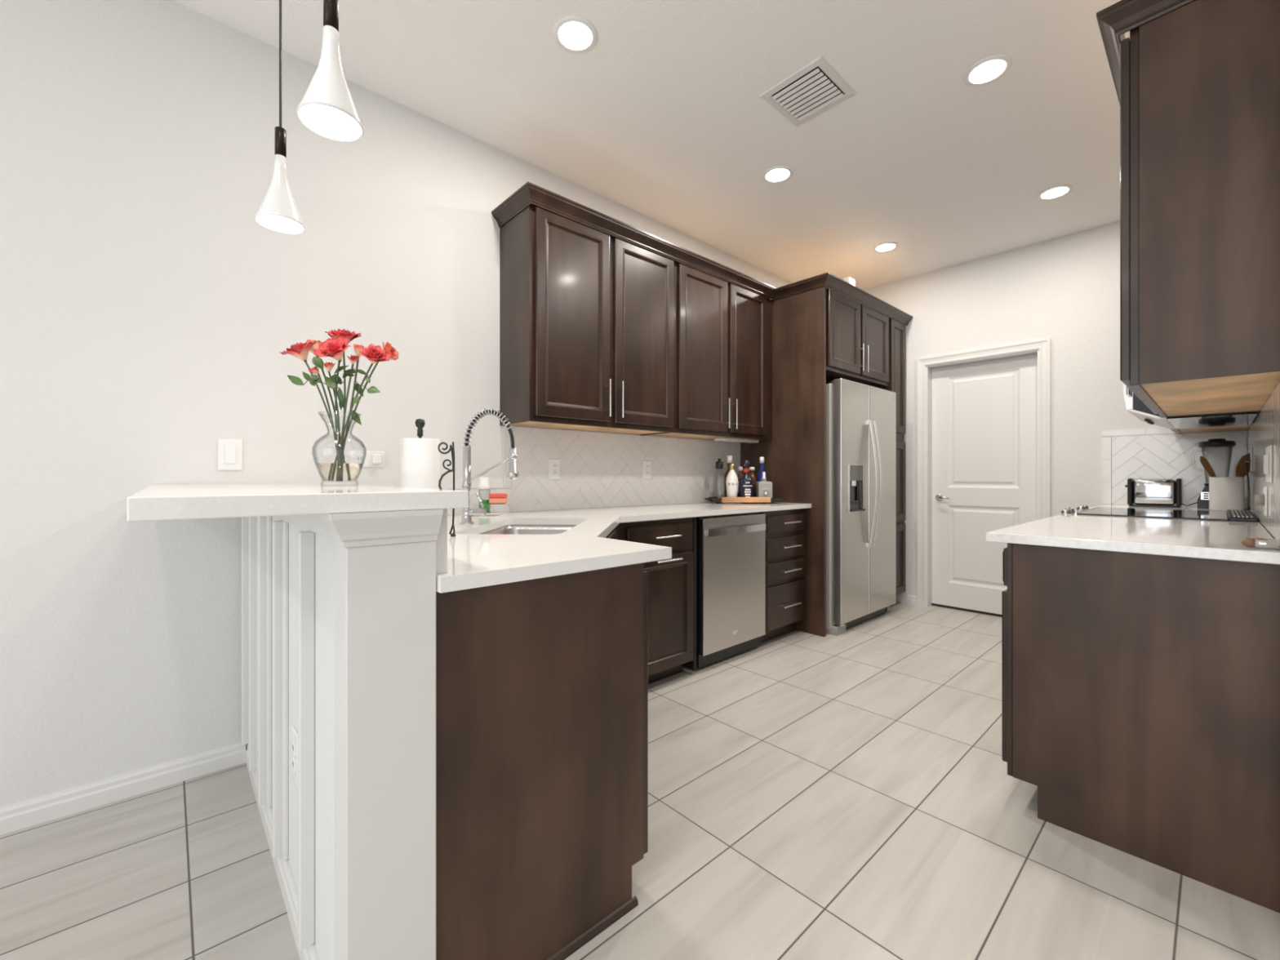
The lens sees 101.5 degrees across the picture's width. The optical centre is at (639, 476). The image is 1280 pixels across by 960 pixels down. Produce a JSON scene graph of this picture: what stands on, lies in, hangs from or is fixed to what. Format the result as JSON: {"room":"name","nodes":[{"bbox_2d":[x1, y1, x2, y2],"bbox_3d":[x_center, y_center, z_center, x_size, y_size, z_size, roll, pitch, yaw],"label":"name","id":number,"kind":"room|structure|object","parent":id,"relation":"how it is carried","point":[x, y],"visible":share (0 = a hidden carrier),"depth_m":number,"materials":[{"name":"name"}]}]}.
{"room":"kitchen","nodes":[
{"label":"kitchen","id":0,"kind":"room"},
{"bbox_2d":[271,516,334,959],"bbox_3d":[-0.957,0.583,1.522,0.142,1.043,1.519,0,0,-42],"label":"wall","id":1,"kind":"structure","parent":0,"point":[324,548],"depth_m":1.10,"materials":[{"name":"white paint"}]},
{"bbox_2d":[241,516,248,745],"bbox_3d":[-1.504,0.571,1.998,0.030,0.902,0.080,0,0,-42],"label":"trim","id":2,"kind":"structure","parent":1,"relation":"attached to","point":[245,521],"depth_m":1.99,"materials":[{"name":"white paint"}]},
{"bbox_2d":[248,516,257,773],"bbox_3d":[-1.343,0.571,1.820,0.030,0.902,0.080,0,0,-42],"label":"trim","id":3,"kind":"structure","parent":1,"relation":"attached to","point":[253,521],"depth_m":1.81,"materials":[{"name":"white paint"}]},
{"bbox_2d":[257,515,271,807],"bbox_3d":[-1.175,0.571,1.635,0.030,0.902,0.080,0,0,-42],"label":"trim","id":4,"kind":"structure","parent":1,"relation":"attached to","point":[264,523],"depth_m":1.62,"materials":[{"name":"white paint"}]},
{"bbox_2d":[272,520,288,860],"bbox_3d":[-0.974,0.571,1.412,0.030,0.902,0.080,0,0,-42],"label":"trim","id":5,"kind":"structure","parent":1,"relation":"attached to","point":[280,528],"depth_m":1.40,"materials":[{"name":"white paint"}]},
{"bbox_2d":[245,743,319,959],"bbox_3d":[-1.040,1.064,1.497,0.015,0.082,1.415,0,0,-42],"label":"baseboard","id":6,"kind":"structure","parent":1,"relation":"attached to","point":[286,881],"depth_m":1.37,"materials":[{"name":"white paint"}]},
{"bbox_2d":[292,725,297,785],"bbox_3d":[-0.857,0.695,1.299,0.008,0.120,0.075,0,0,-42],"label":"outlet","id":7,"kind":"object","parent":1,"relation":"attached to","point":[295,734],"visible":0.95,"depth_m":1.29,"materials":[{"name":"white plastic"}]},
{"bbox_2d":[127,483,468,521],"bbox_3d":[-1.030,0.044,1.433,0.475,0.034,1.552,0,0,-42],"label":"bar","id":8,"kind":"object","parent":1,"relation":"on","point":[155,502],"visible":1,"depth_m":0.85,"materials":[{"name":"white stone"}]},
{"bbox_2d":[311,411,365,481],"bbox_3d":[-0.871,-0.077,1.516,0.137,0.209,0.137,0,0,-42],"label":"vase","id":9,"kind":"object","parent":8,"relation":"on","point":[331,472],"visible":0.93,"depth_m":1.48,"materials":[{"name":"clear glass"}]},
{"bbox_2d":[279,341,344,462],"bbox_3d":[-0.941,-0.191,1.502,0.176,0.406,0.084,0,0,9],"label":"rose","id":10,"kind":"object","parent":9,"relation":"in","point":[300,351],"visible":1,"depth_m":1.51,"materials":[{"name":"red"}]},
{"bbox_2d":[308,366,340,462],"bbox_3d":[-0.911,-0.155,1.510,0.108,0.333,0.028,0,0,17],"label":"rose","id":11,"kind":"object","parent":9,"relation":"in","point":[314,370],"visible":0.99,"depth_m":1.51,"materials":[{"name":"green plant"}]},
{"bbox_2d":[305,339,345,463],"bbox_3d":[-0.933,-0.196,1.531,0.144,0.415,0.066,0,0,23],"label":"rose","id":12,"kind":"object","parent":9,"relation":"in","point":[317,362],"visible":0.5,"depth_m":1.53,"materials":[{"name":"green plant"}]},
{"bbox_2d":[313,337,350,462],"bbox_3d":[-0.856,-0.193,1.464,0.105,0.409,0.074,0,0,10],"label":"rose","id":13,"kind":"object","parent":9,"relation":"in","point":[335,348],"visible":0.99,"depth_m":1.47,"materials":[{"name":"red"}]},
{"bbox_2d":[323,361,343,462],"bbox_3d":[-0.896,-0.162,1.526,0.061,0.347,0.030,0,0,2],"label":"rose","id":14,"kind":"object","parent":9,"relation":"in","point":[328,366],"visible":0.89,"depth_m":1.52,"materials":[{"name":"green plant"}]},
{"bbox_2d":[324,328,360,462],"bbox_3d":[-0.873,-0.214,1.542,0.095,0.450,0.095,0,0,-42],"label":"rose","id":15,"kind":"object","parent":9,"relation":"in","point":[344,334],"visible":0.48,"depth_m":1.53,"materials":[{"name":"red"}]},
{"bbox_2d":[338,355,359,462],"bbox_3d":[-0.845,-0.171,1.510,0.066,0.364,0.026,0,0,-11],"label":"rose","id":16,"kind":"object","parent":9,"relation":"in","point":[353,359],"visible":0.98,"depth_m":1.51,"materials":[{"name":"green plant"}]},
{"bbox_2d":[341,343,368,462],"bbox_3d":[-0.839,-0.189,1.527,0.086,0.400,0.048,0,0,-27],"label":"rose","id":17,"kind":"object","parent":9,"relation":"in","point":[357,348],"visible":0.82,"depth_m":1.53,"materials":[{"name":"green plant"}]},
{"bbox_2d":[333,343,391,462],"bbox_3d":[-0.804,-0.184,1.476,0.183,0.391,0.066,0,0,0],"label":"rose","id":18,"kind":"object","parent":9,"relation":"in","point":[374,353],"visible":0.99,"depth_m":1.49,"materials":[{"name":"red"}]},
{"bbox_2d":[341,341,398,453],"bbox_3d":[-0.802,-0.192,1.520,0.179,0.408,0.068,0,0,-19],"label":"rose","id":19,"kind":"object","parent":9,"relation":"in","point":[388,349],"visible":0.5,"depth_m":1.53,"materials":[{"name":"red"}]},
{"bbox_2d":[271,514,330,538],"bbox_3d":[-1.040,0.091,1.501,0.010,0.058,1.440,0,0,-42],"label":"trim","id":20,"kind":"structure","parent":1,"relation":"attached to","point":[310,522],"depth_m":1.16,"materials":[{"name":"white paint"}]},
{"bbox_2d":[297,530,315,950],"bbox_3d":[-0.726,0.571,1.139,0.030,0.902,0.018,0,0,-42],"label":"trim","id":21,"kind":"structure","parent":1,"relation":"attached to","point":[306,540],"depth_m":1.13,"materials":[{"name":"white paint"}]},
{"bbox_2d":[315,508,443,547],"bbox_3d":[-0.476,0.092,0.959,0.185,0.060,0.120,0,0,-42],"label":"trim","id":22,"kind":"structure","parent":1,"relation":"attached to","point":[345,530],"depth_m":0.92,"materials":[{"name":"white paint"}]},
{"bbox_2d":[334,540,435,959],"bbox_3d":[-0.476,0.610,0.980,0.153,0.990,0.089,0,0,-42],"label":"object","id":23,"kind":"structure","parent":1,"relation":"attached to","point":[385,594],"depth_m":0.94,"materials":[{"name":"white paint"}]},
{"bbox_2d":[435,508,447,574],"bbox_3d":[-0.897,0.126,1.583,0.028,0.129,1.510,0,0,-42],"label":"trim","id":24,"kind":"structure","parent":1,"relation":"attached to","point":[442,542],"depth_m":1.03,"materials":[{"name":"white paint"}]},
{"bbox_2d":[0,0,792,806],"bbox_3d":[-1.310,-0.306,2.308,8.372,2.822,0.120,0,0,-42],"label":"wall","id":25,"kind":"structure","parent":0,"point":[148,313],"depth_m":1.88,"materials":[{"name":"white paint"}]},
{"bbox_2d":[0,741,245,835],"bbox_3d":[-2.948,1.064,0.736,3.835,0.082,0.015,0,0,-42],"label":"baseboard","id":26,"kind":"structure","parent":25,"relation":"attached to","point":[14,816],"depth_m":1.78,"materials":[{"name":"white paint"}]},
{"bbox_2d":[217,438,242,470],"bbox_3d":[-1.562,-0.082,1.993,0.075,0.120,0.008,0,0,-42],"label":"light switch","id":27,"kind":"object","parent":25,"relation":"attached to","point":[229,451],"visible":1,"depth_m":1.99,"materials":[{"name":"white plastic"}]},
{"bbox_2d":[350,450,385,467],"bbox_3d":[-1.197,-0.076,2.308,0.140,0.072,0.030,0,0,-42],"label":"outlet","id":28,"kind":"object","parent":25,"relation":"attached to","point":[368,459],"visible":0.98,"depth_m":2.31,"materials":[{"name":"white plastic"}]},
{"bbox_2d":[355,453,364,463],"bbox_3d":[-1.228,-0.076,2.292,0.034,0.040,0.002,0,0,-42],"label":"socket","id":29,"kind":"object","parent":28,"relation":"attached to","point":[359,458],"depth_m":2.29,"materials":[{"name":"grey plastic"}]},
{"bbox_2d":[321,426,740,515],"bbox_3d":[-0.299,-0.038,3.135,2.937,0.456,0.008,0,0,-42],"label":"tile backsplash","id":30,"kind":"structure","parent":25,"relation":"attached to","point":[597,469],"depth_m":3.19,"materials":[{"name":"white tile"}]},
{"bbox_2d":[548,458,559,479],"bbox_3d":[-0.482,-0.039,2.958,0.072,0.118,0.008,0,0,-42],"label":"outlet","id":31,"kind":"object","parent":30,"relation":"attached to","point":[553,464],"visible":1,"depth_m":2.95,"materials":[{"name":"white plastic"}]},
{"bbox_2d":[642,461,651,478],"bbox_3d":[0.047,-0.043,3.437,0.074,0.116,0.008,0,0,-42],"label":"outlet","id":32,"kind":"object","parent":30,"relation":"attached to","point":[646,465],"visible":1,"depth_m":3.43,"materials":[{"name":"white plastic"}]},
{"bbox_2d":[499,204,674,435],"bbox_3d":[-0.243,-0.796,2.948,1.003,1.058,0.359,0,0,-42],"label":"upper cabinet","id":33,"kind":"object","parent":25,"relation":"attached to","point":[587,313],"visible":1,"depth_m":2.73,"materials":[{"name":"brown wood"}]},
{"bbox_2d":[491,182,912,325],"bbox_3d":[0.837,-1.340,3.521,3.589,0.070,0.446,0,0,-31],"label":"crown molding","id":34,"kind":"structure","parent":33,"relation":"attached to","point":[529,193],"depth_m":3.09,"materials":[{"name":"brown wood"}]},
{"bbox_2d":[642,260,772,441],"bbox_3d":[0.517,-0.796,3.636,1.045,1.058,0.359,0,0,-42],"label":"upper cabinet","id":35,"kind":"object","parent":25,"relation":"attached to","point":[723,329],"visible":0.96,"depth_m":3.46,"materials":[{"name":"brown wood"}]},
{"bbox_2d":[714,437,758,443],"bbox_3d":[0.713,-0.262,3.841,0.430,0.018,0.080,0,0,-42],"label":"light","id":36,"kind":"object","parent":35,"relation":"attached to","point":[722,439],"visible":1,"depth_m":3.78,"materials":[{"name":"white plastic"}]},
{"bbox_2d":[826,286,888,387],"bbox_3d":[1.447,-1.035,4.208,1.044,0.580,0.757,0,0,-42],"label":"upper cabinet","id":37,"kind":"object","parent":25,"relation":"attached to","point":[857,335],"visible":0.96,"depth_m":3.91,"materials":[{"name":"brown wood"}]},
{"bbox_2d":[0,601,1279,959],"bbox_3d":[0.723,1.155,0.358,8.772,0.100,5.500,0,0,-42],"label":"floor","id":38,"kind":"structure","parent":0,"point":[851,794],"depth_m":1.54,"materials":[{"name":"tile"}]},
{"bbox_2d":[435,562,648,959],"bbox_3d":[-0.274,0.664,1.301,0.572,0.882,0.293,0,0,-42],"label":"base cabinet","id":39,"kind":"object","parent":38,"relation":"on","point":[542,683],"visible":0.83,"depth_m":1.16,"materials":[{"name":"brown wood"}]},
{"bbox_2d":[604,528,617,539],"bbox_3d":[-0.159,0.664,2.058,0.066,0.882,1.015,0,0,3],"label":"base cabinet","id":40,"kind":"object","parent":38,"relation":"on","point":[613,534],"visible":0.03,"depth_m":2.32,"materials":[{"name":"brown wood"}]},
{"bbox_2d":[613,517,693,684],"bbox_3d":[-0.085,0.664,2.900,0.560,0.882,0.621,0,0,-42],"label":"base cabinet","id":41,"kind":"object","parent":38,"relation":"on","point":[670,581],"visible":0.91,"depth_m":2.76,"materials":[{"name":"brown wood"}]},
{"bbox_2d":[682,516,696,670],"bbox_3d":[0.136,0.651,3.124,0.059,0.848,0.549,0,0,-42],"label":"strip","id":42,"kind":"object","parent":38,"relation":"on","point":[691,664],"visible":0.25,"depth_m":2.91,"materials":[{"name":"black wood"}]},
{"bbox_2d":[696,511,765,667],"bbox_3d":[0.399,0.666,3.330,0.602,0.878,0.616,0,0,-42],"label":"dishwasher","id":43,"kind":"object","parent":38,"relation":"on","point":[731,548],"visible":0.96,"depth_m":3.08,"materials":[{"name":"silver metal"}]},
{"bbox_2d":[740,286,826,636],"bbox_3d":[1.035,-0.110,3.865,0.024,2.430,0.714,0,0,-42],"label":"panel","id":44,"kind":"object","parent":38,"relation":"on","point":[795,457],"visible":0.58,"depth_m":3.72,"materials":[{"name":"brown wood"}]},
{"bbox_2d":[760,508,805,643],"bbox_3d":[0.811,0.664,3.710,0.511,0.882,0.621,0,0,-42],"label":"base cabinet","id":45,"kind":"object","parent":38,"relation":"on","point":[785,530],"visible":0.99,"depth_m":3.49,"materials":[{"name":"brown wood"}]},
{"bbox_2d":[435,502,811,592],"bbox_3d":[0.207,0.206,2.551,2.963,0.030,1.536,0,0,-42],"label":"countertop","id":46,"kind":"structure","parent":45,"relation":"on","point":[475,559],"depth_m":1.47,"materials":[{"name":"white stone"}]},
{"bbox_2d":[414,418,455,536],"bbox_3d":[-0.703,0.003,1.694,0.158,0.385,0.214,0,0,-42],"label":"paper towel holder","id":47,"kind":"object","parent":46,"relation":"on","point":[420,423],"visible":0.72,"depth_m":1.66,"materials":[{"name":"black metal"}]},
{"bbox_2d":[399,438,439,488],"bbox_3d":[-0.721,0.031,1.715,0.123,0.305,0.123,0,0,-42],"label":"paper towel roll","id":48,"kind":"object","parent":47,"relation":"in","point":[419,458],"visible":0.53,"depth_m":1.66,"materials":[{"name":"white paper"}]},
{"bbox_2d":[459,408,518,524],"bbox_3d":[-0.606,-0.042,2.098,0.234,0.466,0.054,0,0,1],"label":"faucet","id":49,"kind":"object","parent":46,"relation":"on","point":[467,513],"visible":1,"depth_m":2.09,"materials":[{"name":"silver metal"}]},
{"bbox_2d":[485,511,501,515],"bbox_3d":[-0.742,0.185,2.579,0.112,0.012,0.124,0,0,-42],"label":"soap dish","id":50,"kind":"object","parent":46,"relation":"on","point":[491,513],"visible":0.62,"depth_m":2.55,"materials":[{"name":"white ceramic"}]},
{"bbox_2d":[477,477,505,512],"bbox_3d":[-0.733,0.095,2.591,0.136,0.181,0.064,0,0,-5],"label":"soap dispenser","id":51,"kind":"object","parent":50,"relation":"on","point":[484,482],"visible":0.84,"depth_m":2.57,"materials":[{"name":"clear plastic"}]},
{"bbox_2d":[488,493,507,502],"bbox_3d":[-0.701,0.109,2.588,0.080,0.047,0.048,0,0,0],"label":"sponge","id":52,"kind":"object","parent":51,"relation":"on","point":[494,497],"visible":1,"depth_m":2.56,"materials":[{"name":"red plastic"}]},
{"bbox_2d":[480,524,576,534],"bbox_3d":[-0.431,0.323,2.048,0.410,0.204,0.700,0,0,3],"label":"sink","id":53,"kind":"object","parent":46,"relation":"in","point":[509,529],"visible":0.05,"depth_m":2.38,"materials":[{"name":"silver metal"}]},
{"bbox_2d":[704,496,782,503],"bbox_3d":[0.737,0.168,3.725,0.550,0.046,0.200,0,0,0],"label":"serving tray","id":54,"kind":"object","parent":46,"relation":"on","point":[719,499],"visible":0.98,"depth_m":3.62,"materials":[{"name":"brown wood"}]},
{"bbox_2d":[724,455,732,497],"bbox_3d":[0.647,0.010,3.769,0.083,0.320,0.083,0,0,0],"label":"bottle","id":55,"kind":"object","parent":54,"relation":"on","point":[729,457],"visible":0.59,"depth_m":3.75,"materials":[{"name":"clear glass"}]},
{"bbox_2d":[725,463,738,497],"bbox_3d":[0.649,0.041,3.683,0.087,0.258,0.087,0,0,0],"label":"bottle","id":56,"kind":"object","parent":54,"relation":"on","point":[731,482],"visible":0.88,"depth_m":3.65,"materials":[{"name":"white"}]},
{"bbox_2d":[737,466,742,497],"bbox_3d":[0.727,0.050,3.777,0.070,0.240,0.070,0,0,0],"label":"bottle","id":57,"kind":"object","parent":54,"relation":"on","point":[740,468],"visible":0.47,"depth_m":3.76,"materials":[{"name":"orange glass"}]},
{"bbox_2d":[738,459,753,497],"bbox_3d":[0.749,0.025,3.688,0.104,0.289,0.106,0,0,0],"label":"bottle","id":58,"kind":"object","parent":54,"relation":"on","point":[746,482],"visible":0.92,"depth_m":3.65,"materials":[{"name":"blue glass"}]},
{"bbox_2d":[748,466,756,497],"bbox_3d":[0.805,0.051,3.771,0.073,0.237,0.073,0,0,0],"label":"bottle","id":59,"kind":"object","parent":54,"relation":"on","point":[751,473],"visible":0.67,"depth_m":3.74,"materials":[{"name":"orange glass"}]},
{"bbox_2d":[756,457,767,481],"bbox_3d":[0.879,0.015,3.769,0.073,0.310,0.073,0,0,0],"label":"bottle","id":60,"kind":"object","parent":54,"relation":"on","point":[759,477],"visible":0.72,"depth_m":3.75,"materials":[{"name":"blue glass"}]},
{"bbox_2d":[755,471,772,497],"bbox_3d":[0.875,0.069,3.679,0.094,0.202,0.112,0,0,0],"label":"decanter","id":61,"kind":"object","parent":54,"relation":"on","point":[763,487],"visible":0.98,"depth_m":3.64,"materials":[{"name":"clear glass"}]},
{"bbox_2d":[826,377,896,635],"bbox_3d":[1.504,0.212,4.166,0.940,1.785,0.819,0,0,-42],"label":"refrigerator","id":62,"kind":"object","parent":38,"relation":"on","point":[861,418],"visible":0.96,"depth_m":3.79,"materials":[{"name":"grey metal"}]},
{"bbox_2d":[878,317,905,594],"bbox_3d":[1.947,-0.110,4.684,0.332,2.430,0.722,0,0,-42],"label":"pantry cabinet","id":63,"kind":"object","parent":38,"relation":"on","point":[896,384],"visible":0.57,"depth_m":4.46,"materials":[{"name":"brown wood"}]},
{"bbox_2d":[1001,542,1279,912],"bbox_3d":[1.885,0.664,1.979,1.278,0.882,0.654,0,0,-42],"label":"base cabinet","id":64,"kind":"object","parent":38,"relation":"on","point":[1140,692],"visible":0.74,"depth_m":1.49,"materials":[{"name":"brown wood"}]},
{"bbox_2d":[985,514,1279,564],"bbox_3d":[1.875,0.206,1.975,1.304,0.030,0.646,0,0,-42],"label":"countertop","id":65,"kind":"structure","parent":64,"relation":"on","point":[1188,538],"depth_m":1.71,"materials":[{"name":"stone"}]},
{"bbox_2d":[1241,537,1279,550],"bbox_3d":[1.633,0.176,1.372,0.029,0.028,0.072,0,0,-42],"label":"tool","id":66,"kind":"object","parent":65,"relation":"on","point":[1257,543],"visible":1,"depth_m":1.36,"materials":[{"name":"silver metal"}]},
{"bbox_2d":[1061,504,1257,521],"bbox_3d":[2.622,0.634,2.692,0.764,0.940,0.699,0,0,-42],"label":"range","id":67,"kind":"object","parent":38,"relation":"on","point":[1235,515],"visible":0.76,"depth_m":2.56,"materials":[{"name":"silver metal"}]},
{"bbox_3d":[3.174,0.664,3.121,0.625,0.882,0.619,0,0,-42],"label":"base cabinet","id":68,"kind":"object","parent":38,"relation":"on","visible":0},
{"bbox_2d":[1076,504,1247,520],"bbox_3d":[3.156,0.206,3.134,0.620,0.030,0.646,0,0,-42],"label":"cooktop","id":69,"kind":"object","parent":68,"relation":"on","point":[1180,508],"depth_m":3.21,"materials":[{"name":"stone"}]},
{"bbox_2d":[1124,478,1197,507],"bbox_3d":[3.288,0.102,3.277,0.230,0.178,0.356,0,0,-42],"label":"toaster","id":70,"kind":"object","parent":69,"relation":"on","point":[1162,493],"visible":0.97,"depth_m":3.23,"materials":[{"name":"silver metal"}]},
{"bbox_2d":[1192,438,1250,510],"bbox_3d":[3.272,-0.016,2.930,0.196,0.413,0.621,0,0,39],"label":"blender","id":71,"kind":"object","parent":69,"relation":"on","point":[1203,499],"visible":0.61,"depth_m":3.08,"materials":[{"name":"black plastic"}]},
{"bbox_2d":[1208,476,1244,511],"bbox_3d":[3.266,0.097,2.911,0.132,0.187,0.132,0,0,-42],"label":"utensil crock","id":72,"kind":"object","parent":69,"relation":"on","point":[1225,493],"visible":0.86,"depth_m":2.87,"materials":[{"name":"white ceramic"}]},
{"bbox_2d":[1200,456,1216,476],"bbox_3d":[3.196,0.036,2.917,0.192,0.298,0.063,0,0,2],"label":"spatula","id":73,"kind":"object","parent":72,"relation":"in","point":[1204,462],"visible":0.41,"depth_m":2.91,"materials":[{"name":"brown wood"}]},
{"bbox_2d":[1235,453,1249,476],"bbox_3d":[3.279,0.027,2.878,0.074,0.307,0.151,0,0,-42],"label":"spatula","id":74,"kind":"object","parent":72,"relation":"in","point":[1240,471],"visible":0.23,"depth_m":2.85,"materials":[{"name":"brown wood"}]},
{"bbox_2d":[172,0,1129,289],"bbox_3d":[0.578,-1.767,0.294,8.472,0.100,5.600,0,0,-42],"label":"ceiling","id":75,"kind":"structure","parent":0,"point":[665,119],"depth_m":2.42,"materials":[{"name":"white paint"}]},
{"bbox_2d":[254,0,305,234],"bbox_3d":[-0.856,-1.158,1.244,0.110,1.118,0.110,0,0,-42],"label":"pendant lamp","id":76,"kind":"object","parent":75,"relation":"hanging from","point":[278,211],"visible":1,"depth_m":1.23,"materials":[{"name":"white glass"}]},
{"bbox_2d":[257,214,302,231],"bbox_3d":[-0.856,-0.606,1.244,0.087,0.002,0.087,0,0,-42],"label":"diffuser","id":77,"kind":"object","parent":76,"relation":"attached to","point":[273,222],"depth_m":1.25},
{"bbox_2d":[296,0,363,142],"bbox_3d":[-0.534,-1.163,0.904,0.110,1.107,0.110,0,0,-42],"label":"pendant lamp","id":78,"kind":"object","parent":75,"relation":"hanging from","point":[326,108],"visible":1,"depth_m":0.89,"materials":[{"name":"white glass"}]},
{"bbox_2d":[301,104,359,136],"bbox_3d":[-0.534,-0.617,0.904,0.087,0.002,0.087,0,0,-42],"label":"diffuser","id":79,"kind":"object","parent":78,"relation":"attached to","point":[324,120],"depth_m":0.90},
{"bbox_2d":[552,15,597,53],"bbox_3d":[-0.251,-1.714,2.034,0.172,0.006,0.172,0,0,-42],"label":"recessed light","id":80,"kind":"object","parent":75,"relation":"in","point":[575,34],"visible":1,"depth_m":2.03,"materials":[{"name":"white plastic"}]},
{"bbox_2d":[762,165,793,183],"bbox_3d":[0.783,-1.714,2.974,0.172,0.006,0.172,0,0,-42],"label":"recessed light","id":81,"kind":"object","parent":75,"relation":"in","point":[777,174],"visible":1,"depth_m":2.97,"materials":[{"name":"white plastic"}]},
{"bbox_2d":[760,55,856,127],"bbox_3d":[0.755,-1.710,2.348,0.310,0.014,0.300,0,0,-42],"label":"ceiling vent","id":82,"kind":"object","parent":75,"relation":"in","point":[817,87],"visible":1,"depth_m":2.33,"materials":[{"name":"white metal"}]},
{"bbox_2d":[872,241,897,252],"bbox_3d":[1.839,-1.714,3.915,0.172,0.006,0.172,0,0,-42],"label":"recessed light","id":83,"kind":"object","parent":75,"relation":"in","point":[890,246],"visible":1,"depth_m":3.91,"materials":[{"name":"white plastic"}]},
{"bbox_2d":[963,54,1012,86],"bbox_3d":[1.470,-1.714,2.213,0.172,0.006,0.172,0,0,-42],"label":"recessed light","id":84,"kind":"object","parent":75,"relation":"in","point":[988,69],"visible":1,"depth_m":2.21,"materials":[{"name":"white plastic"}]},
{"bbox_2d":[1036,184,1073,199],"bbox_3d":[2.508,-1.714,3.161,0.172,0.006,0.172,0,0,-42],"label":"recessed light","id":85,"kind":"object","parent":75,"relation":"in","point":[1058,191],"visible":1,"depth_m":3.15,"materials":[{"name":"white plastic"}]},
{"bbox_2d":[862,221,1248,603],"bbox_3d":[2.774,-0.306,4.130,0.130,2.822,2.895,0,0,-42],"label":"wall","id":86,"kind":"structure","parent":0,"point":[1065,290],"depth_m":3.79,"materials":[{"name":"white paint"}]},
{"bbox_2d":[906,594,916,605],"bbox_3d":[2.345,1.064,4.496,0.015,0.082,0.087,0,0,-42],"label":"baseboard","id":87,"kind":"structure","parent":86,"relation":"attached to","point":[911,599],"depth_m":4.50,"materials":[{"name":"white paint"}]},
{"bbox_2d":[916,337,1050,607],"bbox_3d":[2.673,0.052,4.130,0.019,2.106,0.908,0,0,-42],"label":"trim","id":88,"kind":"structure","parent":86,"relation":"attached to","point":[1043,345],"depth_m":4.21,"materials":[{"name":"white paint"}]},
{"bbox_2d":[931,354,1037,617],"bbox_3d":[2.739,0.092,4.190,0.094,2.023,0.750,0,0,-42],"label":"door","id":89,"kind":"structure","parent":86,"relation":"in","point":[984,414],"depth_m":4.22,"materials":[{"name":"white paint"}]},
{"bbox_2d":[1102,427,1246,508],"bbox_3d":[3.388,-0.062,3.347,0.008,0.505,0.650,0,0,-42],"label":"tile backsplash","id":90,"kind":"structure","parent":86,"relation":"attached to","point":[1165,455],"depth_m":3.36,"materials":[{"name":"grey tile"}]},
{"bbox_2d":[1253,410,1275,538],"bbox_3d":[2.609,-0.306,2.111,2.822,2.822,0.120,0,0,-42],"label":"wall","id":91,"kind":"structure","parent":0,"point":[1259,411],"depth_m":2.36,"materials":[{"name":"white paint"}]},
{"bbox_2d":[1120,0,1279,417],"bbox_3d":[1.988,-0.796,1.871,1.274,1.058,0.356,0,0,-42],"label":"upper cabinet","id":92,"kind":"object","parent":91,"relation":"attached to","point":[1200,80],"visible":0.99,"depth_m":1.44,"materials":[{"name":"brown wood"}]},
{"bbox_2d":[1096,0,1195,104],"bbox_3d":[2.484,-1.340,2.326,2.716,0.070,0.366,0,0,-42],"label":"crown molding","id":93,"kind":"structure","parent":92,"relation":"attached to","point":[1123,16],"depth_m":1.53,"materials":[{"name":"brown wood"}]},
{"bbox_2d":[1170,420,1253,434],"bbox_3d":[3.261,-0.796,3.022,0.621,1.058,0.356,0,0,-42],"label":"range hood","id":94,"kind":"object","parent":91,"relation":"attached to","point":[1179,431],"visible":0.07,"depth_m":3.06,"materials":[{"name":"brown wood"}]},
{"bbox_2d":[1247,382,1279,538],"bbox_3d":[2.630,-0.038,2.216,2.630,0.457,0.007,0,0,-42],"label":"tile backsplash","id":95,"kind":"structure","parent":91,"relation":"attached to","point":[1264,431],"depth_m":1.85,"materials":[{"name":"grey tile"}]},
{"bbox_2d":[1244,447,1252,471],"bbox_3d":[3.105,-0.085,2.668,0.075,0.120,0.026,0,0,-42],"label":"outlet","id":96,"kind":"object","parent":95,"relation":"attached to","point":[1246,461],"visible":1,"depth_m":2.66,"materials":[{"name":"white plastic"}]},
{"bbox_2d":[1254,486,1267,515],"bbox_3d":[2.227,0.088,1.876,0.120,0.103,0.028,0,0,-42],"label":"outlet","id":97,"kind":"object","parent":95,"relation":"attached to","point":[1260,499],"visible":1,"depth_m":1.86,"materials":[{"name":"white plastic"}]},
{"bbox_2d":[1263,444,1272,482],"bbox_3d":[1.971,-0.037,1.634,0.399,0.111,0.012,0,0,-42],"label":"wall switch","id":98,"kind":"object","parent":95,"relation":"attached to","point":[1268,457],"visible":1,"depth_m":1.60,"materials":[{"name":"white plastic"}]},
{"bbox_3d":[2.745,-0.998,2.556,0.761,0.655,0.356,0,0,-42],"label":"upper cabinet","id":99,"kind":"object","parent":91,"relation":"attached to","visible":0},
{"bbox_2d":[1122,382,1258,429],"bbox_3d":[2.716,-0.463,2.588,0.760,0.404,0.421,0,0,-42],"label":"range hood","id":100,"kind":"object","parent":99,"relation":"attached to","point":[1135,406],"visible":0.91,"depth_m":2.46,"materials":[{"name":"silver metal"}]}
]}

